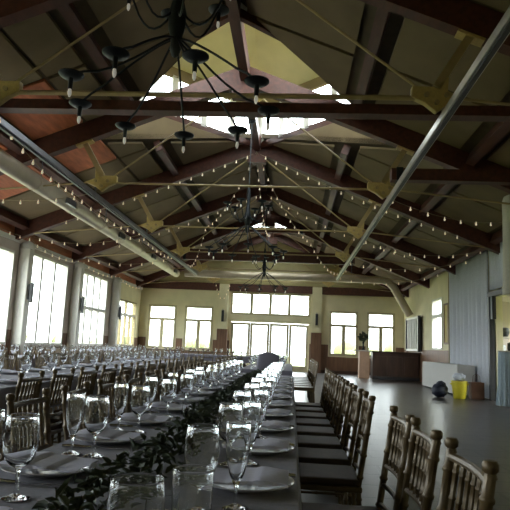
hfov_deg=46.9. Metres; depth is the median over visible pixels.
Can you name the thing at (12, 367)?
chair
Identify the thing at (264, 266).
chandelier
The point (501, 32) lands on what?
pipe
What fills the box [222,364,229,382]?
wine glass
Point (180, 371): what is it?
chair
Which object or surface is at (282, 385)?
napkin
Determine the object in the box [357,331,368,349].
flower vase
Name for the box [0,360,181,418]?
tablecloth
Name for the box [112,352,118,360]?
chair
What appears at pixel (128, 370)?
chair
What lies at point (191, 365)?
chair
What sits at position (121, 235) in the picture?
vent
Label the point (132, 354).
wine glass
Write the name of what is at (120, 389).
champagne flute
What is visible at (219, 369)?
wine glass
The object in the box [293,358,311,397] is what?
chair
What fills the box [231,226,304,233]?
cross beam
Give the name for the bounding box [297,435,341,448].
cushion
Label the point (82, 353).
wine glass
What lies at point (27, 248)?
window post
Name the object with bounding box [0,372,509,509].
floor
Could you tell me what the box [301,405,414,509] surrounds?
chair
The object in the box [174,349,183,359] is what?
chair
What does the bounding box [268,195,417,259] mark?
string light
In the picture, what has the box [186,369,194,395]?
champagne flute
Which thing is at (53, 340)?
shrub
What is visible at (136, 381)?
chair
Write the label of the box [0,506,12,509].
napkin
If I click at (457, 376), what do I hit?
plastic bag
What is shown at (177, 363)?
chair
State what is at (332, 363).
wainscoting
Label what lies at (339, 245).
roof truss
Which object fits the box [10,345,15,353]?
wine glass
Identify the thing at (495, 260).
drape
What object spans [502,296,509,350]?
wall
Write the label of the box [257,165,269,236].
string light
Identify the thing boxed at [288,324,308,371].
door
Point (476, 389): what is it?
cardboard box
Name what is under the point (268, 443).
napkin
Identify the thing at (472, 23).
roof truss
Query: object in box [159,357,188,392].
chair
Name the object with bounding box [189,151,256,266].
string light
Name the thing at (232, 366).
wine glass
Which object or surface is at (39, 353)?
chair
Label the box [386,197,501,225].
string light
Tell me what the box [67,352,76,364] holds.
chair
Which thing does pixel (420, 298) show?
wall
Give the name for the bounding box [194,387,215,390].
dinner plate
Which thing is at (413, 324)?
louvered shutter
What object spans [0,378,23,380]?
napkin
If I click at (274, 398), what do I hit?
dinner plate
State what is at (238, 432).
champagne flute
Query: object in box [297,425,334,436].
cushion
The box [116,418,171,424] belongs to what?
dinner plate
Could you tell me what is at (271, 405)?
dinner plate
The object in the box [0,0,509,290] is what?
ceiling
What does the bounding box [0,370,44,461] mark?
chair
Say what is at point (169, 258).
string light
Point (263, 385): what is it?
champagne flute
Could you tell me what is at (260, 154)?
string light
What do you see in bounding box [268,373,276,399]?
champagne flute
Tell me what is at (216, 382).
napkin
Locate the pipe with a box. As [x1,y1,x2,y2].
[336,6,509,280]
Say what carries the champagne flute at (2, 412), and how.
on the tablecloth at (289, 498)
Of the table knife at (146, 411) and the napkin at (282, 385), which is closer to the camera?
the table knife at (146, 411)
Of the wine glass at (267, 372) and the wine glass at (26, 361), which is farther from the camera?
the wine glass at (26, 361)
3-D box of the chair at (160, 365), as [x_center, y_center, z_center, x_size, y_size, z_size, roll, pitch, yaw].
[-1.479,1.853,7.873,0.488,0.919,0.400,2,-9,3]
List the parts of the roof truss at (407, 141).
tie rod, hub plate, tie rod, tie rod, tie rod, hub plate, tie rod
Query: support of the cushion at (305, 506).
on the chair at (399, 429)
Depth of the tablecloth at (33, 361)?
10.68 m
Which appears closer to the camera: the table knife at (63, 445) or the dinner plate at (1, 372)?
the table knife at (63, 445)
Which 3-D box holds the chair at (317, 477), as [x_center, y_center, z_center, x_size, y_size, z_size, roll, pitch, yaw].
[0.402,1.220,3.251,0.488,0.919,0.400,2,-9,5]
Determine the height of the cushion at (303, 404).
0.036 m
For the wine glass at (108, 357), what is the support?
on the tablecloth at (5, 389)
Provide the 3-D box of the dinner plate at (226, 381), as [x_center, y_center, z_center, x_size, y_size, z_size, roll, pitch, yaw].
[-0.330,1.327,6.186,0.272,0.021,0.272,2,-9,4]
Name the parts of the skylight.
sill, head rail, sill, sill, head rail, sill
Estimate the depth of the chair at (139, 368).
6.68 m
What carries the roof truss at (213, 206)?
attached to the ceiling
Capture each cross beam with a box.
[0,98,509,121]
[181,249,354,265]
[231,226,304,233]
[390,167,509,184]
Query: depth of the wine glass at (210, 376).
4.76 m
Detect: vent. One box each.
[65,198,76,207]
[118,232,125,239]
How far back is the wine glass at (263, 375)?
4.17 m
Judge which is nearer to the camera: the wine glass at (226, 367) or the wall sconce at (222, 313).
the wine glass at (226, 367)
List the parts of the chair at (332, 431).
leg, leg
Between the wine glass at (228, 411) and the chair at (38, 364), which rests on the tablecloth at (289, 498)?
the wine glass at (228, 411)
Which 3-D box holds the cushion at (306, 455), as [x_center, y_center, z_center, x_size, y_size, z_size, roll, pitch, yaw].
[0.403,1.295,3.797,0.385,0.036,0.385,2,-9,4]
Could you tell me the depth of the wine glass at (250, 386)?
3.05 m
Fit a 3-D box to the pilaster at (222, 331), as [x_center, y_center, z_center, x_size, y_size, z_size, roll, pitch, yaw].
[-1.587,3.471,28.792,0.500,4.100,0.300,2,-9,4]
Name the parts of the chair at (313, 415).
leg, leg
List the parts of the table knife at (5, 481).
handle, blade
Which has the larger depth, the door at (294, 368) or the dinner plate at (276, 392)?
the door at (294, 368)
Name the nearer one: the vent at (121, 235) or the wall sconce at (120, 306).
the vent at (121, 235)
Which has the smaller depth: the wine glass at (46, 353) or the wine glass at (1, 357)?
the wine glass at (1, 357)
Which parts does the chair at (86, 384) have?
leg, rail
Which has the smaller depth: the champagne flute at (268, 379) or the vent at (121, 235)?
the champagne flute at (268, 379)
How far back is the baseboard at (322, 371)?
28.21 m
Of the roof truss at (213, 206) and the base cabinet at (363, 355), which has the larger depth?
the base cabinet at (363, 355)
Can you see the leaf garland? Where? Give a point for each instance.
(94, 486)
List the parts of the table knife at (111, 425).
handle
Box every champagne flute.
[0,409,4,443]
[62,392,85,455]
[114,383,128,430]
[146,376,157,413]
[168,372,177,402]
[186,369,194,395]
[222,420,250,509]
[243,401,260,465]
[254,389,267,438]
[260,382,270,420]
[265,377,274,408]
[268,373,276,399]
[272,370,278,393]
[274,367,280,388]
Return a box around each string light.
[0,118,171,258]
[0,191,100,203]
[1,228,139,288]
[35,231,150,245]
[62,154,252,223]
[88,258,169,265]
[115,194,260,246]
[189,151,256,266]
[257,152,345,274]
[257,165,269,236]
[260,154,461,238]
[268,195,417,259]
[336,273,441,285]
[350,260,470,271]
[365,241,480,257]
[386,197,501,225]
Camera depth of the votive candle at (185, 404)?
3.21 m
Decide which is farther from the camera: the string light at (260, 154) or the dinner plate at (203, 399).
the string light at (260, 154)
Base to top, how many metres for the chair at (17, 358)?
0.923 m
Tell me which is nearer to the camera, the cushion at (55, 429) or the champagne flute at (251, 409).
the champagne flute at (251, 409)
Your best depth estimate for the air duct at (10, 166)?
13.23 m
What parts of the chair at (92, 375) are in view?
leg, rail, leg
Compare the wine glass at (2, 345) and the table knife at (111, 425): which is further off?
the wine glass at (2, 345)
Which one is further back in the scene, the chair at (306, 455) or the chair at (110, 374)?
the chair at (110, 374)
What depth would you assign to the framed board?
20.58 m
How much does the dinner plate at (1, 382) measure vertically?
0.021 m
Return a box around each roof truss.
[0,0,509,113]
[0,67,509,204]
[14,145,502,254]
[71,183,455,274]
[109,215,429,288]
[136,234,408,296]
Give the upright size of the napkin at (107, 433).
0.020 m
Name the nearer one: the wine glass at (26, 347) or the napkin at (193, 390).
the napkin at (193, 390)
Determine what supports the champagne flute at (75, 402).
on the tablecloth at (289, 498)
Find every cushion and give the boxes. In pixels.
[3,423,59,433]
[43,413,82,422]
[295,402,320,406]
[295,406,323,412]
[296,411,326,418]
[296,418,330,426]
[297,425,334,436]
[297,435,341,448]
[298,447,349,464]
[299,463,358,485]
[301,502,378,509]
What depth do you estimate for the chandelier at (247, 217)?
13.44 m
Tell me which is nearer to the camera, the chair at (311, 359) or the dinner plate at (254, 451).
the dinner plate at (254, 451)
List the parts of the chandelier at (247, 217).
arm, arm, stem, chain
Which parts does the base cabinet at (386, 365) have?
panel, panel, panel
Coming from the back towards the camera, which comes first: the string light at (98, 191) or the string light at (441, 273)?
the string light at (441, 273)
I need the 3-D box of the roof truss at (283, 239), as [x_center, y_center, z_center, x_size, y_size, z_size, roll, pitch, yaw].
[0.784,0.289,28.202,12.960,2.992,0.240,2,-9,4]
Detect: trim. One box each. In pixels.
[0,220,140,286]
[0,230,142,289]
[5,329,137,354]
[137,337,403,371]
[141,281,404,296]
[404,350,448,380]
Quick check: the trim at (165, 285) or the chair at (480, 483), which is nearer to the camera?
the chair at (480, 483)
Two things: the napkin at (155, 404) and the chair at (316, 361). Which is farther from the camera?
the chair at (316, 361)
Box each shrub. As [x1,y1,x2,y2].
[51,335,85,342]
[90,333,129,343]
[186,339,208,347]
[333,341,378,354]
[383,342,391,351]
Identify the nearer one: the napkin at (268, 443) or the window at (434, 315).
the napkin at (268, 443)
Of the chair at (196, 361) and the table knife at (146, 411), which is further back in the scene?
the chair at (196, 361)
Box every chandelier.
[58,0,279,152]
[205,120,287,262]
[238,206,287,294]
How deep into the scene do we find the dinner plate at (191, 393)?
4.43 m
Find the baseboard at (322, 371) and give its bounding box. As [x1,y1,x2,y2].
[207,365,369,374]
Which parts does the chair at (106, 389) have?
leg, rail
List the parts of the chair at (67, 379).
leg, seat, rail, ladder rail, rail, leg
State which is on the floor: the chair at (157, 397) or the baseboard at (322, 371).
the chair at (157, 397)
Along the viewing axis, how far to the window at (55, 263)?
18.48 m
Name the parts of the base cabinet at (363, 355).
cabinet door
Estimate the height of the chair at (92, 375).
0.919 m
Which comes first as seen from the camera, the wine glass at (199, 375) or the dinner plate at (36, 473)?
the dinner plate at (36, 473)
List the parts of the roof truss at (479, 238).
tie rod, hub plate, tie rod, tie rod, tie rod, hub plate, tie rod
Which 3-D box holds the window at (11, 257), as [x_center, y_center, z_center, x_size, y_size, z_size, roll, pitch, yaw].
[-6.743,0.872,14.151,0.150,2.520,3.350,2,-9,4]
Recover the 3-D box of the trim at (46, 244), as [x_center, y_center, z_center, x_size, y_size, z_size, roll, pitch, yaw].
[-6.759,-1.005,13.671,0.180,0.320,32.180,2,-9,4]
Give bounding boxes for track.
[0,117,196,274]
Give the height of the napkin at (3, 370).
0.020 m
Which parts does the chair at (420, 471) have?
leg, rail, rail, leg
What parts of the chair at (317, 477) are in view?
seat, leg, leg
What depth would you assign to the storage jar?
16.96 m
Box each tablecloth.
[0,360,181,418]
[0,375,301,509]
[4,353,155,369]
[99,351,248,362]
[240,363,292,375]
[422,361,474,394]
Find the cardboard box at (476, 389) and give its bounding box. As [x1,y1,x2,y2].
[469,374,484,399]
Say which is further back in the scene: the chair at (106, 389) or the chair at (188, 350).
the chair at (188, 350)
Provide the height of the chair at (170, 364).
0.923 m
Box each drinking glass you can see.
[106,472,164,509]
[171,464,213,509]
[184,423,219,472]
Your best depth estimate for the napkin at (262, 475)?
1.62 m
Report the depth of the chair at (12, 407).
2.64 m
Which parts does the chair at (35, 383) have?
leg, rail, leg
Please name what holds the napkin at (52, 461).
on the dinner plate at (36, 473)
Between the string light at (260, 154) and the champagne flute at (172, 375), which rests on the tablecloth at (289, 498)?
the champagne flute at (172, 375)
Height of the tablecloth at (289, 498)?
0.235 m
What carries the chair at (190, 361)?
on the floor
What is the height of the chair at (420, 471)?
0.919 m
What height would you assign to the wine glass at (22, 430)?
0.198 m
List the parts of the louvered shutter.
frame, frame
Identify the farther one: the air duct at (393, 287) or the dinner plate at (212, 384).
the air duct at (393, 287)
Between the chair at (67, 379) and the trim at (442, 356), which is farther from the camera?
the trim at (442, 356)
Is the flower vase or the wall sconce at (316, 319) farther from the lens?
the wall sconce at (316, 319)
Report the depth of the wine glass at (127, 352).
10.34 m
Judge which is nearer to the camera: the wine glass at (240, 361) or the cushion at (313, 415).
the cushion at (313, 415)
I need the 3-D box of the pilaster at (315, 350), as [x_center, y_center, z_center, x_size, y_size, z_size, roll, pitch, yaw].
[2.970,3.622,28.485,0.500,4.100,0.300,2,-9,4]
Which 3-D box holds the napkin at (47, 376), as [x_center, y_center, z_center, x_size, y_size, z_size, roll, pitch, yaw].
[-1.988,1.118,5.434,0.236,0.020,0.196,2,-9,4]
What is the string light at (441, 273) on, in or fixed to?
hanging from the pipe
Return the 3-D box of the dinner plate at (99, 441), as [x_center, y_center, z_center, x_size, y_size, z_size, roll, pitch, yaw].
[-0.572,0.714,2.286,0.272,0.021,0.272,2,-9,4]
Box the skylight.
[104,3,385,147]
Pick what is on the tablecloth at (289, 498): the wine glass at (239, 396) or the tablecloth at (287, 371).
the wine glass at (239, 396)
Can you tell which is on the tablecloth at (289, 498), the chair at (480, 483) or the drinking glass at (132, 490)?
the drinking glass at (132, 490)
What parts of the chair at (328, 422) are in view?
leg, leg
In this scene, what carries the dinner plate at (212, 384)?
on the tablecloth at (289, 498)
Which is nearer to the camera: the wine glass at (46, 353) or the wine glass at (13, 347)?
the wine glass at (46, 353)
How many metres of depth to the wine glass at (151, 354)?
9.73 m
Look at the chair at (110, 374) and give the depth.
5.53 m
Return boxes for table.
[496,350,509,406]
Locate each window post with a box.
[9,241,34,354]
[66,262,84,352]
[108,277,121,349]
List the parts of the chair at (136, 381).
leg, rail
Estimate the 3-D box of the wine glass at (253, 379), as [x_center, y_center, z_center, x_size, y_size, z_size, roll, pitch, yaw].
[0.011,0.858,3.632,0.084,0.198,0.084,0,-9,16]
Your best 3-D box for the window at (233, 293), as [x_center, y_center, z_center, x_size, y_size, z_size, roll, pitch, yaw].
[0.769,2.435,29.027,3.900,1.100,0.150,2,-9,4]
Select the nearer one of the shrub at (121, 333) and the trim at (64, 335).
the trim at (64, 335)
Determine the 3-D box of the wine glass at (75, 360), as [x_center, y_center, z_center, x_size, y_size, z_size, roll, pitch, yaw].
[-1.933,1.177,6.325,0.095,0.224,0.095,2,-9,4]
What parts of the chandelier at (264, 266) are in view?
stem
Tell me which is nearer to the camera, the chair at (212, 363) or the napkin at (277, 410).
the napkin at (277, 410)
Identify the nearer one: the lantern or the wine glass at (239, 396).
the wine glass at (239, 396)
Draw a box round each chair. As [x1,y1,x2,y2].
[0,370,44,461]
[2,354,37,423]
[3,368,75,451]
[4,351,18,369]
[6,388,51,450]
[15,354,56,409]
[35,353,62,407]
[37,351,44,365]
[43,366,98,440]
[50,353,62,412]
[51,364,117,445]
[55,346,60,352]
[61,381,89,440]
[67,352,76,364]
[80,352,89,363]
[97,376,121,421]
[108,361,145,422]
[111,360,157,396]
[111,362,133,421]
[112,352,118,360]
[124,359,166,412]
[124,372,142,412]
[145,370,159,401]
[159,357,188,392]
[160,358,174,400]
[161,367,171,378]
[173,357,181,371]
[173,365,183,393]
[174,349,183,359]
[184,364,193,387]
[187,356,194,367]
[188,350,198,357]
[193,356,199,368]
[200,362,207,380]
[203,350,214,364]
[256,352,279,369]
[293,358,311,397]
[293,359,311,399]
[294,359,313,380]
[294,360,313,402]
[294,360,315,402]
[294,361,316,399]
[294,362,318,402]
[295,368,328,407]
[295,370,332,412]
[296,372,335,418]
[296,374,340,426]
[297,377,345,496]
[297,380,353,504]
[298,385,363,504]
[299,391,375,505]
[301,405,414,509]
[399,417,442,509]
[436,437,499,509]
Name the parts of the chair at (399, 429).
ladder rail, leg, ladder rail, rail, rail, leg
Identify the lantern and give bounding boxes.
[221,208,310,238]
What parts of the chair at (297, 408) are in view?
leg, leg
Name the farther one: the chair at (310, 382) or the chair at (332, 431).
the chair at (310, 382)
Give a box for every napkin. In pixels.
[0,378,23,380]
[0,452,98,472]
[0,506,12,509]
[2,369,23,372]
[19,367,46,369]
[26,375,52,377]
[69,427,144,440]
[115,412,170,421]
[151,402,181,408]
[175,394,203,400]
[192,389,214,393]
[205,381,228,384]
[213,466,288,487]
[223,438,289,450]
[261,420,289,428]
[266,408,290,414]
[270,400,289,404]
[273,393,289,397]
[275,388,289,391]
[277,384,290,387]
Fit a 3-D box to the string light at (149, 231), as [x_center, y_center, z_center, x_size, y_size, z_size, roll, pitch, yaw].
[-4.495,-0.446,16.069,3.505,0.409,0.047,0,-9,14]
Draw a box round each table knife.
[0,478,59,485]
[62,444,122,448]
[110,424,157,427]
[145,411,175,413]
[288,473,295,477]
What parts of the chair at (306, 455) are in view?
leg, leg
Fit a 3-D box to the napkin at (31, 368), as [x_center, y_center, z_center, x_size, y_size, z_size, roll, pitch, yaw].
[-2.495,1.278,6.617,0.236,0.020,0.196,2,-9,4]
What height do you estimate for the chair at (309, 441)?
0.919 m
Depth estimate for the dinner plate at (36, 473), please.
1.67 m
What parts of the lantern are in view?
sill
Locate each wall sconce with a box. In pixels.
[27,281,33,302]
[80,295,84,312]
[118,305,121,318]
[221,309,223,321]
[315,313,317,324]
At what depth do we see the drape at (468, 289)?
17.36 m
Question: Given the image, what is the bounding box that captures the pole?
[448,272,449,362]
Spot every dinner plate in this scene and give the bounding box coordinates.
[0,371,21,373]
[0,381,17,383]
[0,457,96,477]
[26,377,51,379]
[74,435,141,444]
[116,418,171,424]
[148,407,181,411]
[173,398,204,402]
[188,392,212,395]
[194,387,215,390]
[204,383,229,385]
[213,476,294,492]
[215,380,234,382]
[222,442,293,454]
[258,426,292,432]
[265,413,292,417]
[268,403,292,407]
[273,396,292,399]
[275,391,291,393]
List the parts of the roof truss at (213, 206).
tie rod, hub plate, tie rod, tie rod, tie rod, hub plate, tie rod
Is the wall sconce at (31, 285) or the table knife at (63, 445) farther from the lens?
the wall sconce at (31, 285)
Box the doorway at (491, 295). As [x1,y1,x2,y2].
[487,289,501,400]
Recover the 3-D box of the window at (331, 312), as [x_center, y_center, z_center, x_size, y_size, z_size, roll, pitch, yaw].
[4.304,3.822,28.589,1.360,2.150,0.150,2,-9,4]
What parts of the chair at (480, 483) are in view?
leg, rail, leg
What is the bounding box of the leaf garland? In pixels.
[32,369,263,509]
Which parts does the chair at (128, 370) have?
leg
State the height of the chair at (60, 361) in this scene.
0.923 m
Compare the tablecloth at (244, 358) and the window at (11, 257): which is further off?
the tablecloth at (244, 358)
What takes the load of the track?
hanging from the roof truss at (479, 238)
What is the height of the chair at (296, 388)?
0.923 m
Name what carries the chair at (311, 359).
on the floor
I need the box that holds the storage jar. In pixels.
[503,327,508,336]
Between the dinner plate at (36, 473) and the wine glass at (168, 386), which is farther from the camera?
the wine glass at (168, 386)
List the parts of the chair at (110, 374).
leg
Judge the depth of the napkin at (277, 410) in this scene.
3.26 m
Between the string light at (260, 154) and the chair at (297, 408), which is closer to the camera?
the chair at (297, 408)
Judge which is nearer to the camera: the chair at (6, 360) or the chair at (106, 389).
the chair at (106, 389)
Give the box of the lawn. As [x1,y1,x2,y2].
[238,355,304,365]
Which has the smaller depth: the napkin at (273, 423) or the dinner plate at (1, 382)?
the napkin at (273, 423)
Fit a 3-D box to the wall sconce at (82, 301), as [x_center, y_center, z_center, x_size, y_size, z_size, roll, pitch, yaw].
[-5.928,1.688,20.183,0.110,0.610,0.120,2,-9,4]
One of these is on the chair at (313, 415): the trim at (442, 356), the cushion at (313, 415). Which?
the cushion at (313, 415)
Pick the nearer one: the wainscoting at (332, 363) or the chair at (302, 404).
the chair at (302, 404)
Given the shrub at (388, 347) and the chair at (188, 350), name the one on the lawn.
the shrub at (388, 347)
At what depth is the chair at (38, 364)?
8.06 m
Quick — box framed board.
[443,303,447,343]
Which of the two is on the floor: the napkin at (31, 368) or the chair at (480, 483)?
the chair at (480, 483)
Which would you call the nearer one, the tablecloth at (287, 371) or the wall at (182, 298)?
the tablecloth at (287, 371)
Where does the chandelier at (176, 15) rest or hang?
hanging from the ceiling
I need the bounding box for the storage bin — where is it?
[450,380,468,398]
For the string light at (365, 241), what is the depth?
15.76 m
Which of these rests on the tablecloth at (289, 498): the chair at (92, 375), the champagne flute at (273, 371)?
the champagne flute at (273, 371)
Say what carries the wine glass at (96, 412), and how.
on the tablecloth at (289, 498)
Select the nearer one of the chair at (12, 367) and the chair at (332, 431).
the chair at (332, 431)
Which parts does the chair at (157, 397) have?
leg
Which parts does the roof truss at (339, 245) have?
tie rod, hub plate, tie rod, tie rod, tie rod, hub plate, tie rod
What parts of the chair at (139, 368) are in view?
leg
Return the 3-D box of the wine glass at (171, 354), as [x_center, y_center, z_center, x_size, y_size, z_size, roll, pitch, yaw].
[-1.625,1.983,11.454,0.095,0.224,0.095,2,-9,4]
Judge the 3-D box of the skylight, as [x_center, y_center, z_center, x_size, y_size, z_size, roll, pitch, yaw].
[-0.106,-4.044,12.844,4.851,3.302,4.851,10,-12,-41]
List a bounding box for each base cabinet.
[353,350,370,378]
[369,351,420,380]
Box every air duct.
[0,148,179,276]
[184,244,412,317]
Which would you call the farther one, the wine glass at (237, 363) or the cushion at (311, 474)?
the wine glass at (237, 363)
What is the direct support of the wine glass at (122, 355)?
on the tablecloth at (5, 389)
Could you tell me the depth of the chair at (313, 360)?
12.15 m
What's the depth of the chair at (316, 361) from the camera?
10.73 m
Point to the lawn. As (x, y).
(295, 361)
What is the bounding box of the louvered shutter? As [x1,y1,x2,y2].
[406,315,420,351]
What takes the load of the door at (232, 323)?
in the wall at (182, 298)
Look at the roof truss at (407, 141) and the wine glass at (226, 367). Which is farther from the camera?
the roof truss at (407, 141)
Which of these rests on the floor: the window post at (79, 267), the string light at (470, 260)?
the window post at (79, 267)
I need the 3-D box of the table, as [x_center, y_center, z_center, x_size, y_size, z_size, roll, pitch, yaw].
[5.929,2.897,13.831,0.535,1.270,0.535,2,-9,4]
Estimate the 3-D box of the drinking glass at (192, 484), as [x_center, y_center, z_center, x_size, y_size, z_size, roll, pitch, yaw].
[-0.097,0.424,0.877,0.063,0.204,0.063,2,-9,4]
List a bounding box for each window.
[0,246,14,344]
[25,253,68,344]
[78,272,107,345]
[117,299,136,345]
[146,304,176,348]
[183,306,212,349]
[231,292,310,316]
[329,311,357,356]
[367,312,394,356]
[432,297,442,349]
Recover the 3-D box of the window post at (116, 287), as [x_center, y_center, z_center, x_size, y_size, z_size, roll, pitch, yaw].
[-5.890,2.794,24.571,0.400,3.780,0.390,2,-9,4]
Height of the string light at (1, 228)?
0.505 m
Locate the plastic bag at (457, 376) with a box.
[452,373,465,380]
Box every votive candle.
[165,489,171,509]
[182,401,193,414]
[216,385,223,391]
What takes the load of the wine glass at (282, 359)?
on the tablecloth at (287, 371)
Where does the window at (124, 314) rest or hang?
in the wall at (5, 242)
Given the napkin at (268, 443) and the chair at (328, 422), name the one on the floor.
the chair at (328, 422)
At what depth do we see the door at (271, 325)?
28.73 m
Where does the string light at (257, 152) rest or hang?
hanging from the roof truss at (479, 238)
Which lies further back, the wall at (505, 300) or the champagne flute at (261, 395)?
the wall at (505, 300)
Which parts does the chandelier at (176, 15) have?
bulb, dish, dish, bulb, dish, arm, dish, arm, arm, arm, arm, arm, dish, stem, arm, arm, arm, dish, bulb, dish, arm, arm, arm, arm, dish, arm, dish, dish, dish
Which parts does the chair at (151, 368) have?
leg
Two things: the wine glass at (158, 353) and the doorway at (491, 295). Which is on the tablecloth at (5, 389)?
the wine glass at (158, 353)
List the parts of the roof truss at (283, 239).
tie rod, hub plate, tie rod, hub plate, tie rod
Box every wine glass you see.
[0,344,4,351]
[0,356,3,371]
[0,413,39,501]
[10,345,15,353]
[21,355,31,378]
[23,351,30,372]
[24,345,28,350]
[37,345,42,356]
[44,351,51,369]
[47,354,57,374]
[60,351,67,366]
[71,354,79,367]
[79,350,84,366]
[83,395,108,457]
[90,353,97,370]
[105,353,111,366]
[115,350,119,358]
[119,352,125,362]
[125,350,129,361]
[130,352,135,361]
[130,385,149,432]
[140,352,145,363]
[148,351,153,360]
[156,351,160,359]
[161,378,176,417]
[164,351,168,358]
[169,351,173,360]
[180,374,192,400]
[193,370,204,396]
[205,368,215,390]
[215,366,223,384]
[217,402,242,466]
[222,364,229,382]
[229,362,235,379]
[233,390,251,412]
[234,361,239,376]
[237,360,242,374]
[244,382,258,400]
[248,356,253,368]
[251,377,263,388]
[256,373,266,381]
[262,370,270,376]
[280,357,284,364]
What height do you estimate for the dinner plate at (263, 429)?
0.021 m
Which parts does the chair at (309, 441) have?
leg, leg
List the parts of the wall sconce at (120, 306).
lamp shade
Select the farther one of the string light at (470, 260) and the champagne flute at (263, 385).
the string light at (470, 260)
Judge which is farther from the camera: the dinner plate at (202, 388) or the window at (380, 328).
the window at (380, 328)
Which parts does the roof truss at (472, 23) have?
hub plate, tie rod, tie rod, tie rod, hub plate, tie rod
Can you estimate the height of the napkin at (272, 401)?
0.020 m
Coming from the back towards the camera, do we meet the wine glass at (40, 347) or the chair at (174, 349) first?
the chair at (174, 349)
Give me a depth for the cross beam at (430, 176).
10.86 m
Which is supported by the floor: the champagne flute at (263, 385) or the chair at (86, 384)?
the chair at (86, 384)
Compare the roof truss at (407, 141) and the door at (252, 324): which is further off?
the door at (252, 324)
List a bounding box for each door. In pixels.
[230,322,249,365]
[249,323,269,364]
[269,323,288,363]
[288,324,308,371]
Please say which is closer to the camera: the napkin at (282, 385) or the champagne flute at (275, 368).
the champagne flute at (275, 368)
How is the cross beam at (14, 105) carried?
attached to the ceiling
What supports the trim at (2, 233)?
attached to the wall at (5, 242)
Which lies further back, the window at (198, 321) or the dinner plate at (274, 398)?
the window at (198, 321)
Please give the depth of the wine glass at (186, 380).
3.65 m
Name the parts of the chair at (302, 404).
leg, leg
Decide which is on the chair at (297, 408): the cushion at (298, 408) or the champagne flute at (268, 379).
the cushion at (298, 408)
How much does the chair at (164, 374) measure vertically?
0.919 m
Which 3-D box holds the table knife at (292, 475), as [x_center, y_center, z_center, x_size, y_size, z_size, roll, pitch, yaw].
[0.014,0.669,1.802,0.220,0.014,0.016,2,-9,3]
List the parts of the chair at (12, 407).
leg, rail, rail, leg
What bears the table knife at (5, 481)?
on the tablecloth at (289, 498)
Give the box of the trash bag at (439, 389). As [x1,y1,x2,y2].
[431,381,447,396]
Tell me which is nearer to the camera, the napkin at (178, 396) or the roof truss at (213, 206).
the napkin at (178, 396)
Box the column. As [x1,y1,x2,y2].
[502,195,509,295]
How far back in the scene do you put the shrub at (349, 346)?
42.25 m
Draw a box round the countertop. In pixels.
[369,351,420,353]
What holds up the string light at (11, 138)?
hanging from the track
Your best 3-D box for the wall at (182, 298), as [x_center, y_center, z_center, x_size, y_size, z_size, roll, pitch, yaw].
[0.778,2.294,29.094,13.360,6.720,0.180,2,-9,4]
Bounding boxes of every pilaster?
[215,284,228,365]
[310,287,321,372]
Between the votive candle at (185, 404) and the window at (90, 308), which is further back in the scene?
the window at (90, 308)
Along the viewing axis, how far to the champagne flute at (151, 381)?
3.13 m
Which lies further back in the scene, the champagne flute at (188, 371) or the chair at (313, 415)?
the chair at (313, 415)
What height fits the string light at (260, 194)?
1.987 m
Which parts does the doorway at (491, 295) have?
speaker panel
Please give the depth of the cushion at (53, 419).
4.87 m
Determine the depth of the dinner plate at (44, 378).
5.39 m
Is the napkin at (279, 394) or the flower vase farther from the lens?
the flower vase
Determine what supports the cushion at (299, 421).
on the chair at (328, 422)
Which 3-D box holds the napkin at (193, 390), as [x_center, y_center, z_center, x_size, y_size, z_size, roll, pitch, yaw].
[-0.432,1.044,4.518,0.236,0.020,0.196,2,-9,4]
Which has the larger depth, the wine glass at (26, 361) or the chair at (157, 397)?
the wine glass at (26, 361)
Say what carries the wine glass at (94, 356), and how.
on the tablecloth at (5, 389)
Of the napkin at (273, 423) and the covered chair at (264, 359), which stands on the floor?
the covered chair at (264, 359)
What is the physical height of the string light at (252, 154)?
2.066 m
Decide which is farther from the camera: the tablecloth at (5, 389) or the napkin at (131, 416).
the tablecloth at (5, 389)
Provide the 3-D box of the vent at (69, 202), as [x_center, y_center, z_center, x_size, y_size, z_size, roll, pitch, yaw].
[-4.103,-1.168,13.116,0.060,0.140,0.500,2,-9,4]
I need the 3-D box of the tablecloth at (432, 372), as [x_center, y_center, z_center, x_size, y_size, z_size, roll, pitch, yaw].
[6.062,3.863,18.695,0.538,0.820,4.452,2,-9,4]
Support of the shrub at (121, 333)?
on the lawn
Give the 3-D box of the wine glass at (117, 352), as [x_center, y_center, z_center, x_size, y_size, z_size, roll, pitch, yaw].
[-2.291,1.696,9.784,0.095,0.224,0.095,2,-9,4]
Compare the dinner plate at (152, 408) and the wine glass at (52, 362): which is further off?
the wine glass at (52, 362)
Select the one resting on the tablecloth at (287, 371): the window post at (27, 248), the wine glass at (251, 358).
the wine glass at (251, 358)
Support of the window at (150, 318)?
in the wall at (182, 298)
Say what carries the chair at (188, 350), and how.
on the floor
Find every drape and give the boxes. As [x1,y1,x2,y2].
[449,250,488,398]
[489,242,502,289]
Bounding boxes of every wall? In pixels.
[0,236,140,346]
[138,241,403,371]
[404,251,505,394]
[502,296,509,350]
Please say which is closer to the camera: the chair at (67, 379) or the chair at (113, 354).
the chair at (67, 379)
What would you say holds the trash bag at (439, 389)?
on the floor
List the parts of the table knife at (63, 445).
handle, blade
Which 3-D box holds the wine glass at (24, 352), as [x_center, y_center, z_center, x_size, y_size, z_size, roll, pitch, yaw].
[-2.497,1.166,6.415,0.095,0.224,0.095,2,-9,4]
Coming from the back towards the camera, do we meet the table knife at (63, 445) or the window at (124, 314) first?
the window at (124, 314)
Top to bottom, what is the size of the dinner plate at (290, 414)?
0.021 m
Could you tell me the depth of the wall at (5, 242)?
19.97 m
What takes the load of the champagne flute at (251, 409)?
on the tablecloth at (289, 498)

